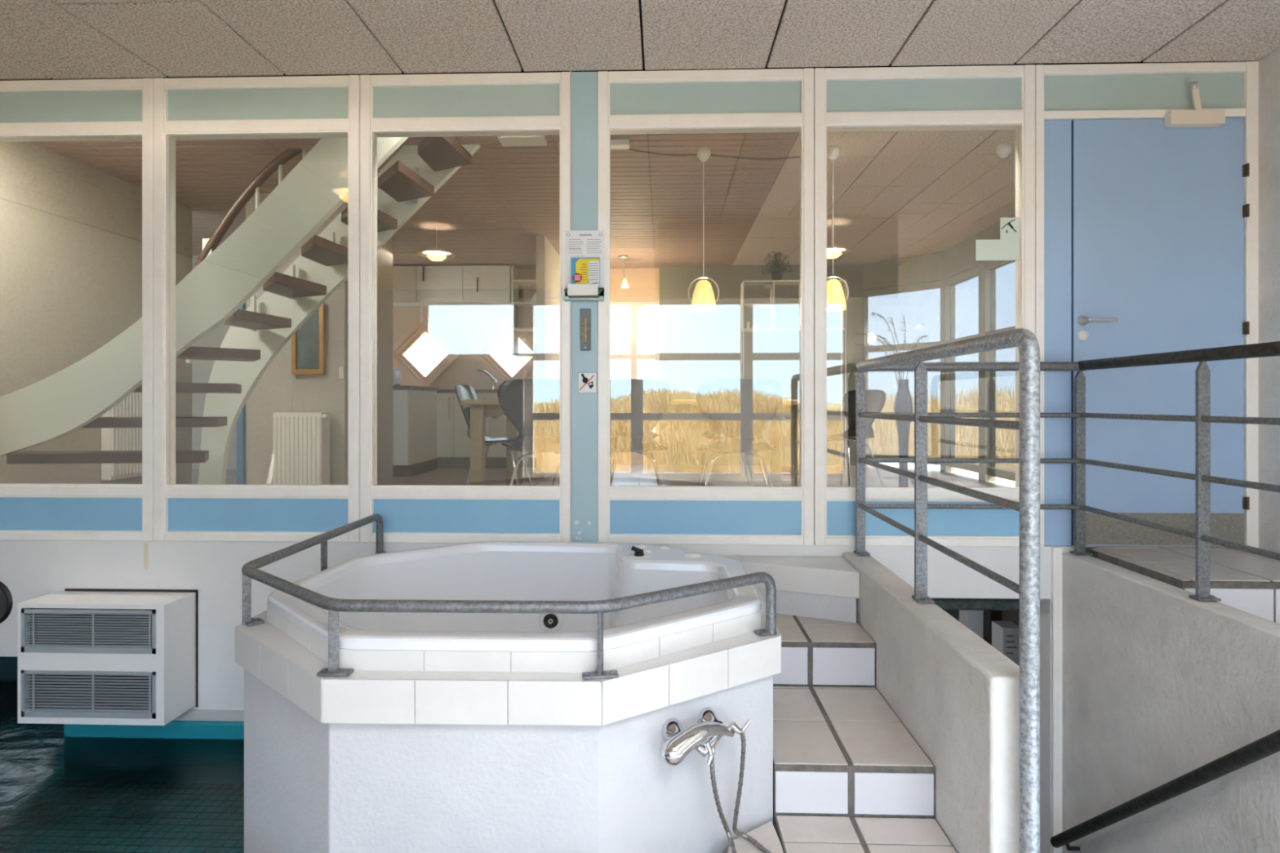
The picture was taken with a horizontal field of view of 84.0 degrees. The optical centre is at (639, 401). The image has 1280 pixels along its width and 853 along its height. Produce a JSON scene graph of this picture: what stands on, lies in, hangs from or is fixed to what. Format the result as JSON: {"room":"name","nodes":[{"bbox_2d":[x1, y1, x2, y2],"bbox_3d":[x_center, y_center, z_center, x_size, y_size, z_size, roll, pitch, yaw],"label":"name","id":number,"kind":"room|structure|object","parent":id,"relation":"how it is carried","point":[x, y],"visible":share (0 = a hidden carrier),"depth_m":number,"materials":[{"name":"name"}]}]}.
{"room":"indoor pool room","nodes":[
{"label":"indoor pool room","id":0,"kind":"room"},
{"bbox_2d":[0,656,17,716],"bbox_3d":[-4.004,2.100,4.262,2.320,1.800,0.020,0,0,2],"label":"wall","id":1,"kind":"structure","parent":0,"point":[8,664],"depth_m":4.25,"materials":[{"name":"teal"}]},
{"bbox_2d":[0,142,191,484],"bbox_3d":[-3.870,-0.445,4.828,0.150,2.390,2.280,0,0,2],"label":"wall","id":2,"kind":"structure","parent":0,"point":[71,230],"depth_m":4.70,"materials":[{"name":"beige paint"}]},
{"bbox_2d":[101,392,142,479],"bbox_3d":[-3.729,0.225,5.279,0.082,0.650,0.590,0,0,2],"label":"radiator","id":3,"kind":"object","parent":2,"relation":"attached to","point":[112,438],"visible":0.29,"depth_m":5.09,"materials":[{"name":"white metal"}]},
{"bbox_2d":[0,128,1015,142],"bbox_3d":[-1.009,-1.530,3.573,8.350,0.380,0.044,0,0,2],"label":"trim","id":4,"kind":"structure","parent":2,"relation":"attached to","point":[1003,128],"depth_m":3.57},
{"bbox_2d":[0,716,244,852],"bbox_3d":[-3.300,2.150,0.678,3.960,1.900,7.340,0,0,2],"label":"swimming pool","id":5,"kind":"structure","parent":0,"point":[41,811],"depth_m":3.27,"materials":[{"name":"teal liquid"}]},
{"bbox_2d":[235,552,781,852],"bbox_3d":[-0.430,1.538,2.664,1.778,1.725,1.579,0,0,2],"label":"tub surround","id":6,"kind":"object","parent":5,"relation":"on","point":[376,758],"visible":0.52,"depth_m":1.93,"materials":[{"name":"white tile"}]},
{"bbox_2d":[267,541,760,683],"bbox_3d":[-0.423,0.862,2.613,1.664,0.517,1.364,0,0,2],"label":"hot tub","id":7,"kind":"object","parent":6,"relation":"on","point":[499,571],"visible":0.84,"depth_m":2.96,"materials":[{"name":"white plastic"}]},
{"bbox_2d":[660,706,771,852],"bbox_3d":[0.299,1.103,1.983,0.467,0.401,0.267,0,0,20],"label":"shower mixer","id":8,"kind":"object","parent":6,"relation":"attached to","point":[679,743],"visible":1,"depth_m":2.01,"materials":[{"name":"silver metal"}]},
{"bbox_2d":[191,255,236,469],"bbox_3d":[-4.645,-0.435,7.930,3.200,2.370,0.150,0,0,2],"label":"wall","id":9,"kind":"structure","parent":0,"point":[201,369],"depth_m":7.86,"materials":[{"name":"beige paint"}]},
{"bbox_2d":[245,192,392,484],"bbox_3d":[-2.656,-0.445,6.000,0.780,2.390,0.980,0,0,2],"label":"wall","id":10,"kind":"structure","parent":0,"point":[277,390],"depth_m":5.52,"materials":[{"name":"beige paint"}]},
{"bbox_2d":[236,302,245,484],"bbox_3d":[-3.087,-0.175,5.543,0.050,1.850,0.120,0,0,2],"label":"trim","id":11,"kind":"structure","parent":10,"relation":"attached to","point":[241,423],"depth_m":5.48,"materials":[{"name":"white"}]},
{"bbox_2d":[273,412,329,484],"bbox_3d":[-2.545,0.370,5.380,0.404,0.580,0.150,0,0,2],"label":"radiator","id":12,"kind":"object","parent":10,"relation":"attached to","point":[301,440],"visible":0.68,"depth_m":5.31,"materials":[{"name":"white metal"}]},
{"bbox_2d":[291,302,324,374],"bbox_3d":[-2.554,-0.490,5.471,0.250,0.560,0.030,0,0,2],"label":"framed picture","id":13,"kind":"object","parent":10,"relation":"attached to","point":[308,343],"visible":0.74,"depth_m":5.47,"materials":[{"name":"brown wood"}]},
{"bbox_2d":[338,366,343,378],"bbox_3d":[-2.305,-0.225,5.490,0.035,0.090,0.015,0,0,2],"label":"light switch","id":14,"kind":"object","parent":10,"relation":"attached to","point":[340,368],"visible":1,"depth_m":5.48,"materials":[{"name":"white plastic"}]},
{"bbox_2d":[392,268,659,463],"bbox_3d":[-1.836,-0.435,8.764,4.160,2.370,0.160,0,0,2],"label":"wall","id":15,"kind":"structure","parent":0,"point":[466,328],"depth_m":8.69,"materials":[{"name":"white paint"}]},
{"bbox_2d":[392,266,424,306],"bbox_3d":[-2.824,-1.385,8.546,0.400,0.430,0.340,0,0,2],"label":"upper cabinet","id":16,"kind":"object","parent":15,"relation":"attached to","point":[404,277],"visible":0.64,"depth_m":8.38,"materials":[{"name":"white laminate"}]},
{"bbox_2d":[392,315,461,386],"bbox_3d":[-2.655,-0.585,8.756,0.940,0.940,0.150,0,0,2],"label":"window","id":17,"kind":"structure","parent":15,"relation":"in","point":[422,326],"depth_m":8.70,"materials":[{"name":"brown wood"}]},
{"bbox_2d":[417,266,470,306],"bbox_3d":[-2.349,-1.385,8.520,0.550,0.430,0.362,0,0,2],"label":"upper cabinet","id":18,"kind":"object","parent":15,"relation":"attached to","point":[437,286],"visible":0.95,"depth_m":8.36,"materials":[{"name":"white laminate"}]},
{"bbox_2d":[462,265,511,306],"bbox_3d":[-1.800,-1.385,8.502,0.550,0.430,0.362,0,0,2],"label":"upper cabinet","id":19,"kind":"object","parent":15,"relation":"attached to","point":[482,286],"visible":0.93,"depth_m":8.34,"materials":[{"name":"white laminate"}]},
{"bbox_2d":[471,315,536,383],"bbox_3d":[-1.574,-0.585,8.721,0.940,0.940,0.150,0,0,2],"label":"window","id":20,"kind":"structure","parent":15,"relation":"in","point":[482,353],"depth_m":8.67,"materials":[{"name":"brown wood"}]},
{"bbox_2d":[511,265,536,356],"bbox_3d":[-1.240,-1.075,8.495,0.530,1.050,0.320,0,0,2],"label":"open shelf","id":21,"kind":"object","parent":15,"relation":"attached to","point":[515,282],"visible":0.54,"depth_m":8.43,"materials":[{"name":"white laminate"}]},
{"bbox_2d":[530,292,536,302],"bbox_3d":[-1.176,-1.240,8.443,0.240,0.140,0.240,0,0,2],"label":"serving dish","id":22,"kind":"object","parent":21,"relation":"on","point":[534,298],"visible":0.12,"depth_m":8.37,"materials":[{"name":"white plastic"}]},
{"bbox_2d":[533,345,536,353],"bbox_3d":[-1.196,-0.620,8.443,0.150,0.100,0.150,0,0,2],"label":"bowl","id":23,"kind":"object","parent":21,"relation":"on","point":[534,346],"visible":0.19,"depth_m":8.39,"materials":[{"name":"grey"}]},
{"bbox_2d":[610,302,659,438],"bbox_3d":[-0.107,-0.385,8.708,0.740,1.670,0.060,0,0,2],"label":"window","id":24,"kind":"structure","parent":15,"relation":"in","point":[633,356],"depth_m":8.68,"materials":[{"name":"white wood"}]},
{"bbox_2d":[536,235,559,479],"bbox_3d":[-0.938,-0.445,7.835,0.085,2.390,1.840,0,0,2],"label":"wall partition","id":25,"kind":"structure","parent":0,"point":[548,260],"depth_m":7.02,"materials":[{"name":"white paint"}]},
{"bbox_2d":[191,462,1015,487],"bbox_3d":[-1.395,0.845,6.329,9.800,0.190,5.440,0,0,2],"label":"floor","id":26,"kind":"structure","parent":0,"point":[624,474],"depth_m":7.00,"materials":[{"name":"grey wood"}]},
{"bbox_2d":[0,136,480,484],"bbox_3d":[-2.454,-0.644,4.254,3.279,2.705,0.846,0,0,2],"label":"stair","id":27,"kind":"structure","parent":26,"relation":"on","point":[224,277],"depth_m":4.00,"materials":[{"name":"white"}]},
{"bbox_2d":[392,389,436,476],"bbox_3d":[-2.568,0.315,7.487,0.580,0.870,0.900,0,0,2],"label":"base cabinet","id":28,"kind":"object","parent":26,"relation":"on","point":[414,411],"visible":0.5,"depth_m":7.20,"materials":[{"name":"white laminate"}]},
{"bbox_2d":[392,385,439,391],"bbox_3d":[-2.568,-0.140,7.487,0.620,0.040,0.940,0,0,2],"label":"countertop","id":29,"kind":"structure","parent":28,"relation":"on","point":[394,387],"depth_m":7.17,"materials":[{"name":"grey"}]},
{"bbox_2d":[392,368,399,385],"bbox_3d":[-2.558,-0.245,7.184,0.220,0.170,0.165,0,0,2],"label":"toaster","id":30,"kind":"object","parent":29,"relation":"on","point":[396,372],"visible":0.32,"depth_m":7.15,"materials":[{"name":"silver metal"}]},
{"bbox_2d":[436,392,455,467],"bbox_3d":[-2.304,0.325,8.368,0.410,0.850,0.662,0,0,2],"label":"base cabinet","id":31,"kind":"object","parent":26,"relation":"on","point":[445,401],"visible":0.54,"depth_m":8.06,"materials":[{"name":"white laminate"}]},
{"bbox_2d":[453,392,491,467],"bbox_3d":[-1.895,0.325,8.355,0.410,0.850,0.662,0,0,2],"label":"base cabinet","id":32,"kind":"object","parent":26,"relation":"on","point":[461,440],"visible":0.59,"depth_m":8.05,"materials":[{"name":"white laminate"}]},
{"bbox_2d":[436,389,497,392],"bbox_3d":[-1.849,-0.120,8.354,1.760,0.040,0.660,0,0,2],"label":"countertop","id":33,"kind":"structure","parent":32,"relation":"on","point":[440,390],"depth_m":8.02,"materials":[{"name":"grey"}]},
{"bbox_2d":[476,368,497,389],"bbox_3d":[-1.813,-0.264,8.424,0.242,0.248,0.058,0,0,-24],"label":"tap","id":34,"kind":"object","parent":33,"relation":"on","point":[494,386],"visible":0.94,"depth_m":8.43,"materials":[{"name":"silver metal"}]},
{"bbox_2d":[454,383,532,485],"bbox_3d":[-1.087,0.311,5.288,0.547,0.884,0.534,0,0,2],"label":"dining chair","id":35,"kind":"object","parent":26,"relation":"on","point":[464,392],"visible":0.48,"depth_m":5.30,"materials":[{"name":"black wood"}]},
{"bbox_2d":[489,392,525,467],"bbox_3d":[-1.485,0.325,8.342,0.410,0.850,0.662,0,0,2],"label":"base cabinet","id":36,"kind":"object","parent":26,"relation":"on","point":[497,426],"visible":0.27,"depth_m":8.04,"materials":[{"name":"white laminate"}]},
{"bbox_2d":[497,378,559,485],"bbox_3d":[-0.574,0.311,4.343,0.534,0.884,0.547,0,0,2],"label":"dining chair","id":37,"kind":"object","parent":26,"relation":"on","point":[532,406],"visible":0.66,"depth_m":4.14,"materials":[{"name":"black plastic"}]},
{"bbox_2d":[525,452,536,467],"bbox_3d":[-1.125,0.325,8.330,0.310,0.850,0.662,0,0,2],"label":"base cabinet","id":38,"kind":"object","parent":26,"relation":"on","point":[531,461],"visible":0.05,"depth_m":8.09,"materials":[{"name":"white laminate"}]},
{"bbox_2d":[551,456,559,485],"bbox_3d":[-0.515,0.324,6.309,0.477,0.858,0.547,0,0,2],"label":"dining chair","id":39,"kind":"object","parent":26,"relation":"on","point":[558,462],"visible":0.02,"depth_m":6.09,"materials":[{"name":"black metal"}]},
{"bbox_2d":[460,399,799,486],"bbox_3d":[0.011,0.367,5.423,2.430,0.765,1.260,0,0,2],"label":"dining table","id":40,"kind":"object","parent":26,"relation":"on","point":[479,409],"visible":0.36,"depth_m":4.86,"materials":[{"name":"brown wood"}]},
{"bbox_2d":[610,431,662,484],"bbox_3d":[-0.045,0.324,6.323,0.477,0.858,0.547,0,0,2],"label":"dining chair","id":41,"kind":"object","parent":26,"relation":"on","point":[654,434],"visible":0.05,"depth_m":6.42,"materials":[{"name":"brown wood"}]},
{"bbox_2d":[610,378,671,485],"bbox_3d":[-0.071,0.311,4.366,0.534,0.884,0.547,0,0,-1],"label":"dining chair","id":42,"kind":"object","parent":26,"relation":"on","point":[637,406],"visible":0.7,"depth_m":4.17,"materials":[{"name":"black wood"}]},
{"bbox_2d":[697,425,755,486],"bbox_3d":[0.754,0.324,6.267,0.477,0.858,0.547,0,0,2],"label":"dining chair","id":43,"kind":"object","parent":26,"relation":"on","point":[710,433],"visible":0.18,"depth_m":6.36,"materials":[{"name":"brown wood"}]},
{"bbox_2d":[695,378,783,486],"bbox_3d":[0.589,0.311,4.305,0.534,0.884,0.547,0,0,4],"label":"dining chair","id":44,"kind":"object","parent":26,"relation":"on","point":[739,411],"visible":0.91,"depth_m":4.11,"materials":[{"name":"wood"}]},
{"bbox_2d":[740,280,846,477],"bbox_3d":[1.538,-0.229,7.154,1.022,1.957,0.200,0,0,2],"label":"display cabinet","id":45,"kind":"object","parent":26,"relation":"on","point":[772,305],"visible":0.77,"depth_m":7.10,"materials":[{"name":"white laminate"}]},
{"bbox_2d":[746,321,749,328],"bbox_3d":[1.085,-0.764,7.138,0.025,0.072,0.060,0,0,2],"label":"figurine","id":46,"kind":"object","parent":45,"relation":"on","point":[747,322],"visible":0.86,"depth_m":7.11,"materials":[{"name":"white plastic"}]},
{"bbox_2d":[751,324,759,328],"bbox_3d":[1.163,-0.747,7.136,0.080,0.037,0.060,0,0,2],"label":"box","id":47,"kind":"object","parent":45,"relation":"on","point":[753,326],"visible":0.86,"depth_m":7.11,"materials":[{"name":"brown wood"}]},
{"bbox_2d":[763,284,771,289],"bbox_3d":[1.283,-1.160,7.162,0.080,0.050,0.078,0,0,2],"label":"round tin","id":48,"kind":"object","parent":45,"relation":"on","point":[766,286],"visible":1,"depth_m":7.13,"materials":[{"name":"silver metal"}]},
{"bbox_2d":[760,250,793,279],"bbox_3d":[1.376,-1.365,7.154,0.330,0.314,0.206,0,0,2],"label":"potted plant","id":49,"kind":"object","parent":45,"relation":"on","point":[777,273],"visible":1,"depth_m":7.13,"materials":[{"name":"green plant"}]},
{"bbox_2d":[826,389,886,487],"bbox_3d":[1.779,0.324,6.068,0.547,0.858,0.477,0,0,-34],"label":"dining chair","id":50,"kind":"object","parent":26,"relation":"on","point":[875,399],"visible":0.75,"depth_m":6.14,"materials":[{"name":"white plastic"}]},
{"bbox_2d":[893,379,913,487],"bbox_3d":[1.777,0.300,4.795,0.140,0.900,0.140,0,0,2],"label":"floor vase","id":51,"kind":"object","parent":26,"relation":"on","point":[903,402],"visible":0.69,"depth_m":4.76,"materials":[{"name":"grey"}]},
{"bbox_2d":[853,311,928,386],"bbox_3d":[1.690,-0.269,4.795,0.515,0.678,0.109,0,0,2],"label":"dry reeds","id":52,"kind":"object","parent":51,"relation":"in","point":[883,318],"visible":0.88,"depth_m":4.79,"materials":[{"name":"brown"}]},
{"bbox_2d":[0,540,1224,852],"bbox_3d":[-1.141,1.843,3.538,8.090,2.313,0.121,0,0,2],"label":"wall","id":53,"kind":"structure","parent":0,"point":[29,569],"depth_m":3.51,"materials":[{"name":"beige paint"}]},
{"bbox_2d":[0,581,13,623],"bbox_3d":[-3.247,1.000,3.541,0.240,0.240,0.012,0,0,2],"label":"round porthole","id":54,"kind":"object","parent":53,"relation":"attached to","point":[6,597],"visible":1,"depth_m":3.54,"materials":[{"name":"black plastic"}]},
{"bbox_2d":[0,78,153,541],"bbox_3d":[-2.922,-0.455,3.565,1.045,2.283,0.093,0,0,2],"label":"window","id":55,"kind":"structure","parent":53,"relation":"in","point":[78,108],"depth_m":3.53,"materials":[{"name":"white wood"}]},
{"bbox_2d":[17,588,198,725],"bbox_3d":[-2.541,1.218,3.410,0.709,0.579,0.229,0,0,2],"label":"air conditioning unit","id":56,"kind":"object","parent":53,"relation":"attached to","point":[100,656],"visible":1,"depth_m":3.31,"materials":[{"name":"white metal"}]},
{"bbox_2d":[63,720,244,784],"bbox_3d":[-2.071,2.286,3.554,1.590,1.428,0.110,0,0,2],"label":"swimming pool","id":57,"kind":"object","parent":53,"relation":"attached to","point":[191,752],"depth_m":3.51,"materials":[{"name":"teal tile"}]},
{"bbox_2d":[173,709,244,721],"bbox_3d":[-2.041,1.545,3.552,1.590,0.050,0.112,0,0,2],"label":"baseboard","id":58,"kind":"structure","parent":53,"relation":"attached to","point":[190,714],"depth_m":3.50,"materials":[{"name":"grey tile"}]},
{"bbox_2d":[153,75,359,542],"bbox_3d":[-1.883,-0.455,3.531,1.028,2.283,0.093,0,0,2],"label":"window","id":59,"kind":"structure","parent":53,"relation":"in","point":[294,106],"depth_m":3.50,"materials":[{"name":"white wood"}]},
{"bbox_2d":[569,71,597,542],"bbox_3d":[-0.270,-0.455,3.476,0.132,2.283,0.099,0,0,2],"label":"pillar","id":60,"kind":"structure","parent":53,"relation":"attached to","point":[583,85],"depth_m":3.44,"materials":[{"name":"blue paint"}]},
{"bbox_2d":[563,282,604,302],"bbox_3d":[-0.268,-0.525,3.405,0.192,0.082,0.066,0,0,2],"label":"rack","id":61,"kind":"object","parent":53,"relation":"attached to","point":[579,292],"visible":1,"depth_m":3.37,"materials":[{"name":"teal"}]},
{"bbox_2d":[563,296,604,302],"bbox_3d":[-0.269,-0.493,3.405,0.190,0.018,0.062,0,0,2],"label":"tray","id":62,"kind":"object","parent":61,"relation":"on","point":[566,299],"depth_m":3.38,"materials":[{"name":"white"}]},
{"bbox_2d":[571,257,599,287],"bbox_3d":[-0.260,-0.620,3.407,0.138,0.140,0.011,0,0,2],"label":"stack","id":63,"kind":"object","parent":61,"relation":"in","point":[584,270],"visible":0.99,"depth_m":3.40,"materials":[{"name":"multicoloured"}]},
{"bbox_2d":[564,230,604,286],"bbox_3d":[-0.266,-0.690,3.425,0.190,0.270,0.002,0,0,2],"label":"poster","id":64,"kind":"object","parent":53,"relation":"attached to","point":[579,243],"visible":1,"depth_m":3.42,"materials":[{"name":"white paper"}]},
{"bbox_2d":[580,308,591,351],"bbox_3d":[-0.263,-0.348,3.430,0.050,0.202,0.016,0,0,2],"label":"thermometer","id":65,"kind":"object","parent":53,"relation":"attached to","point":[585,313],"visible":1,"depth_m":3.42,"materials":[{"name":"grey metal"}]},
{"bbox_2d":[577,372,596,393],"bbox_3d":[-0.255,-0.092,3.436,0.092,0.100,0.005,0,0,2],"label":"sign","id":66,"kind":"object","parent":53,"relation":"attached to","point":[587,381],"visible":1,"depth_m":3.44,"materials":[{"name":"white plastic"}]},
{"bbox_2d":[597,68,813,545],"bbox_3d":[0.316,-0.455,3.460,1.037,2.283,0.093,0,0,2],"label":"window","id":67,"kind":"structure","parent":53,"relation":"in","point":[780,100],"depth_m":3.43,"materials":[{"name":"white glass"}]},
{"bbox_2d":[813,64,1279,852],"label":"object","id":68,"kind":"structure","parent":53,"relation":"in","point":[996,96],"depth_m":3.33,"materials":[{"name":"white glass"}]},
{"bbox_2d":[975,217,1019,260],"bbox_3d":[1.709,-0.777,3.396,0.205,0.205,0.005,0,0,2],"label":"sticker","id":69,"kind":"object","parent":68,"relation":"attached to","point":[1007,248],"visible":1,"depth_m":3.40,"materials":[{"name":"white paper"}]},
{"bbox_2d":[1050,546,1062,852],"bbox_3d":[1.974,1.845,3.368,0.042,2.310,0.021,0,0,2],"label":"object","id":70,"kind":"structure","parent":53,"relation":"attached to","point":[1055,552],"depth_m":3.36,"materials":[{"name":"white paint"}]},
{"bbox_2d":[1035,61,1258,547],"bbox_3d":[2.387,-0.455,3.368,1.026,2.283,0.143,0,0,2],"label":"door","id":71,"kind":"structure","parent":53,"relation":"in","point":[1147,232],"depth_m":3.36,"materials":[{"name":"blue paint"}]},
{"bbox_2d":[1164,81,1225,128],"bbox_3d":[2.592,-1.387,3.322,0.245,0.195,0.054,0,0,2],"label":"door closer","id":72,"kind":"object","parent":71,"relation":"attached to","point":[1197,117],"depth_m":3.30,"materials":[{"name":"beige metal"}]},
{"bbox_2d":[0,0,1279,269],"bbox_3d":[-1.501,-1.660,3.078,9.800,0.119,12.754,0,0,2],"label":"ceiling","id":73,"kind":"structure","parent":0,"point":[40,39],"depth_m":3.37,"materials":[{"name":"brown"}]},
{"bbox_2d":[417,248,455,261],"bbox_3d":[-1.878,-1.460,6.564,0.344,0.320,0.342,0,0,2],"label":"pendant","id":74,"kind":"object","parent":73,"relation":"hanging from","point":[433,254],"visible":1,"depth_m":6.55,"materials":[{"name":"beige metal"}]},
{"bbox_2d":[497,135,546,146],"bbox_3d":[-0.719,-1.605,4.351,0.280,0.030,0.150,0,0,2],"label":"ceiling vent","id":75,"kind":"object","parent":73,"relation":"in","point":[515,140],"visible":0.76,"depth_m":4.33,"materials":[{"name":"white plastic"}]},
{"bbox_2d":[610,139,629,149],"bbox_3d":[-0.126,-1.603,4.426,0.120,0.035,0.080,0,0,2],"label":"junction box","id":76,"kind":"object","parent":73,"relation":"attached to","point":[615,144],"visible":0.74,"depth_m":4.39,"materials":[{"name":"white plastic"}]},
{"bbox_2d":[618,255,628,288],"bbox_3d":[-0.183,-1.445,7.910,0.120,0.350,0.120,0,0,2],"label":"pendant","id":77,"kind":"object","parent":73,"relation":"hanging from","point":[624,285],"visible":1,"depth_m":7.89,"materials":[{"name":"silver metal"}]},
{"bbox_2d":[687,147,719,312],"bbox_3d":[0.409,-1.103,4.569,0.165,1.035,0.165,0,0,-43],"label":"bell pendant","id":78,"kind":"object","parent":73,"relation":"hanging from","point":[703,298],"visible":1,"depth_m":4.53,"materials":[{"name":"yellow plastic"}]},
{"bbox_2d":[629,148,799,159],"bbox_3d":[0.561,-1.573,4.539,1.342,0.043,0.088,0,0,-4],"label":"cable","id":79,"kind":"object","parent":73,"relation":"attached to","point":[629,148],"visible":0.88,"depth_m":4.55,"materials":[{"name":"grey plastic"}]},
{"bbox_2d":[826,146,848,311],"bbox_3d":[1.233,-1.103,4.542,0.165,1.035,0.165,0,0,-43],"label":"bell pendant","id":80,"kind":"object","parent":73,"relation":"hanging from","point":[836,302],"visible":0.73,"depth_m":4.50,"materials":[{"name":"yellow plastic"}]},
{"bbox_2d":[826,222,851,258],"bbox_3d":[1.740,-1.460,6.447,0.344,0.320,0.342,0,0,2],"label":"pendant","id":81,"kind":"object","parent":73,"relation":"hanging from","point":[838,251],"visible":0.76,"depth_m":6.43,"materials":[{"name":"beige metal"}]},
{"bbox_2d":[995,143,1012,158],"bbox_3d":[2.308,-1.583,4.507,0.090,0.075,0.089,0,0,2],"label":"ceiling rose","id":82,"kind":"object","parent":73,"relation":"attached to","point":[1003,150],"visible":1,"depth_m":4.48,"materials":[{"name":"white plastic"}]},
{"bbox_2d":[659,264,862,465],"bbox_3d":[1.436,-0.435,8.553,2.405,2.370,0.250,0,0,2],"label":"wall","id":83,"kind":"structure","parent":0,"point":[695,348],"depth_m":8.44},
{"bbox_2d":[862,251,951,471],"bbox_3d":[2.984,-0.435,8.082,0.120,2.370,1.160,0,0,-42],"label":"window","id":84,"kind":"structure","parent":83,"relation":"in","point":[912,287],"depth_m":8.08,"materials":[{"name":"clear glass"}]},
{"bbox_2d":[727,613,958,852],"bbox_3d":[-0.141,1.272,2.526,2.155,0.615,1.840,0,0,2],"label":"steps","id":85,"kind":"structure","parent":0,"point":[849,776],"depth_m":2.26,"materials":[{"name":"grey tile"}]},
{"bbox_2d":[741,555,859,622],"bbox_3d":[0.717,0.853,3.256,0.484,0.225,0.323,0,0,2],"label":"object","id":86,"kind":"structure","parent":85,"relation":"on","point":[820,587],"depth_m":3.18,"materials":[{"name":"white tile"}]},
{"bbox_2d":[842,552,1019,852],"bbox_3d":[1.003,1.100,2.631,0.122,0.760,1.555,0,0,2],"label":"wall","id":87,"kind":"structure","parent":0,"point":[957,695],"depth_m":2.12,"materials":[{"name":"white paint"}]},
{"bbox_2d":[943,609,1019,666],"bbox_3d":[0.769,1.975,5.198,3.300,2.050,3.560,0,0,2],"label":"wall","id":88,"kind":"structure","parent":0,"point":[988,615],"depth_m":4.78,"materials":[{"name":"grey"}]},
{"bbox_2d":[930,597,1019,610],"bbox_3d":[1.219,1.030,3.642,1.800,0.064,0.064,0,0,2],"label":"insulated pipe","id":89,"kind":"object","parent":88,"relation":"attached to","point":[970,604],"visible":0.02,"depth_m":3.60,"materials":[{"name":"black metal"}]},
{"bbox_2d":[1062,552,1279,852],"bbox_3d":[2.017,1.857,2.431,0.106,2.285,1.890,0,0,2],"label":"wall","id":90,"kind":"structure","parent":0,"point":[1160,683],"depth_m":2.69,"materials":[{"name":"white paint"}]},
{"bbox_2d":[1049,728,1279,850],"bbox_3d":[1.923,1.280,2.424,0.083,1.574,1.800,0,0,2],"label":"wall handrail","id":91,"kind":"object","parent":90,"relation":"attached to","point":[1264,747],"visible":1,"depth_m":2.50,"materials":[{"name":"metal"}]},
{"bbox_2d":[1085,546,1279,623],"bbox_3d":[2.473,1.081,2.516,0.800,0.798,1.690,0,0,2],"label":"floor","id":92,"kind":"structure","parent":0,"point":[1247,582],"depth_m":2.90,"materials":[{"name":"grey tile"}]},
{"bbox_2d":[1255,47,1279,553],"bbox_3d":[2.870,-0.055,-0.038,0.160,3.310,6.810,0,0,2],"label":"wall","id":93,"kind":"structure","parent":0,"point":[1268,64],"depth_m":3.28,"materials":[{"name":"white paint"}]},
{"bbox_3d":[0.764,3.050,5.038,3.200,0.100,3.880,0,0,2],"label":"floor","id":94,"kind":"structure","parent":0,"visible":0},
{"bbox_3d":[1.500,2.300,4.604,1.600,1.400,1.100,0,0,2],"label":"shelf","id":95,"kind":"object","parent":94,"relation":"on","visible":0},
{"bbox_2d":[959,609,982,638],"bbox_3d":[2.173,1.465,4.667,0.100,0.270,0.130,0,0,2],"label":"carton","id":96,"kind":"object","parent":95,"relation":"on","point":[972,620],"visible":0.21,"depth_m":4.60,"materials":[{"name":"white cardboard"}]},
{"bbox_2d":[991,620,1019,664],"bbox_3d":[2.274,1.490,4.402,0.120,0.220,0.152,0,0,2],"label":"carton","id":97,"kind":"object","parent":95,"relation":"on","point":[1005,634],"visible":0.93,"depth_m":4.33,"materials":[{"name":"white paper"}]},
{"bbox_3d":[3.287,-0.435,4.165,0.200,2.370,1.460,0,0,2],"label":"wall","id":98,"kind":"structure","parent":0,"visible":0},
{"bbox_2d":[942,213,1015,481],"bbox_3d":[3.286,-0.435,6.296,0.120,2.370,2.940,0,0,2],"label":"window","id":99,"kind":"structure","parent":98,"relation":"in","point":[980,295],"depth_m":6.80,"materials":[{"name":"clear glass"}]},
{"label":"outside","id":100,"kind":"structure","parent":0,"visible":0},
{"bbox_3d":[6.279,0.579,39.267,100.000,1.375,61.100,0,0,2],"label":"ground","id":101,"kind":"structure","parent":100,"visible":0},
{"bbox_2d":[652,427,1004,479],"bbox_3d":[4.080,0.289,17.490,25.495,2.032,17.183,0,0,2],"label":"grass","id":102,"kind":"structure","parent":101,"relation":"on","point":[653,430],"depth_m":10.07,"materials":[{"name":"beige plant"}]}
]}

